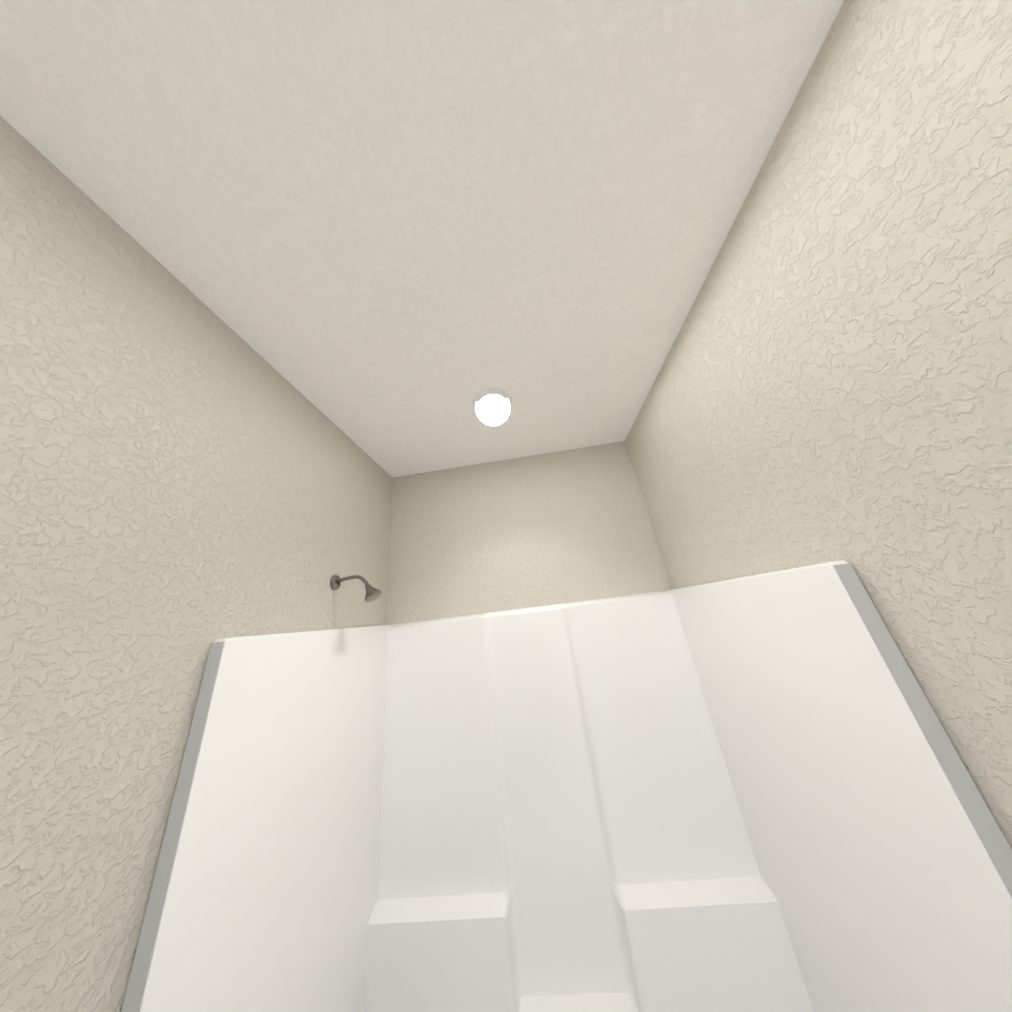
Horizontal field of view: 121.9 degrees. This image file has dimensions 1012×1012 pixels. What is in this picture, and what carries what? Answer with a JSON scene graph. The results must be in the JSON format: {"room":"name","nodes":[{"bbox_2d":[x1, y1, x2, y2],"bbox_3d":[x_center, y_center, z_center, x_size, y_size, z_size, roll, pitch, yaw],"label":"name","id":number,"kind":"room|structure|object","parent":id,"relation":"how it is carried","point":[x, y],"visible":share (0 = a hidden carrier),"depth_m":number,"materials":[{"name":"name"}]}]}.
{"room":"bathroom","nodes":[
{"label":"bathroom","id":0,"kind":"room"},
{"bbox_2d":[0,116,392,1011],"bbox_3d":[-0.857,0.396,-0.492,0.120,2.740,4.160,-8,-21,4],"label":"wall","id":1,"kind":"structure","parent":0,"point":[188,478],"depth_m":0.56,"materials":[{"name":"paint"}]},
{"bbox_2d":[330,575,381,601],"bbox_3d":[-0.601,0.331,1.139,0.198,0.125,0.066,-8,-21,4],"label":"shower head","id":2,"kind":"object","parent":1,"relation":"attached to","point":[372,593],"visible":1,"depth_m":1.13},
{"bbox_2d":[0,0,843,476],"bbox_3d":[0.374,-1.121,-0.060,3.300,0.100,4.160,-8,-21,4],"label":"ceiling","id":3,"kind":"structure","parent":0,"point":[392,238],"depth_m":0.61,"materials":[{"name":"paint"}]},
{"bbox_2d":[472,388,511,416],"bbox_3d":[-0.063,-0.474,1.296,0.184,0.004,0.184,-8,-21,4],"label":"recessed light","id":4,"kind":"object","parent":3,"relation":"in","point":[490,402],"visible":1,"depth_m":1.29,"materials":[{"name":"white"}]},
{"bbox_2d":[387,441,672,624],"bbox_3d":[0.220,0.985,1.330,1.610,2.740,0.120,-8,-21,4],"label":"wall","id":5,"kind":"structure","parent":0,"point":[562,527],"depth_m":1.59,"materials":[{"name":"paint"}]},
{"bbox_2d":[625,0,1011,848],"bbox_3d":[0.726,0.140,-0.648,0.120,2.740,4.040,-8,-21,4],"label":"wall","id":6,"kind":"structure","parent":0,"point":[833,380],"depth_m":0.50,"materials":[{"name":"paint"}]},
{"bbox_3d":[0.696,1.503,-1.099,3.300,0.100,4.160,-8,-21,4],"label":"floor","id":7,"kind":"structure","parent":0,"visible":0},
{"bbox_2d":[121,560,1011,1011],"bbox_3d":[0.156,1.228,0.709,1.487,1.850,0.874,-8,-21,4],"label":"shower","id":8,"kind":"object","parent":7,"relation":"on","point":[759,792],"visible":1,"depth_m":0.92,"materials":[{"name":"white plastic"}]}
]}

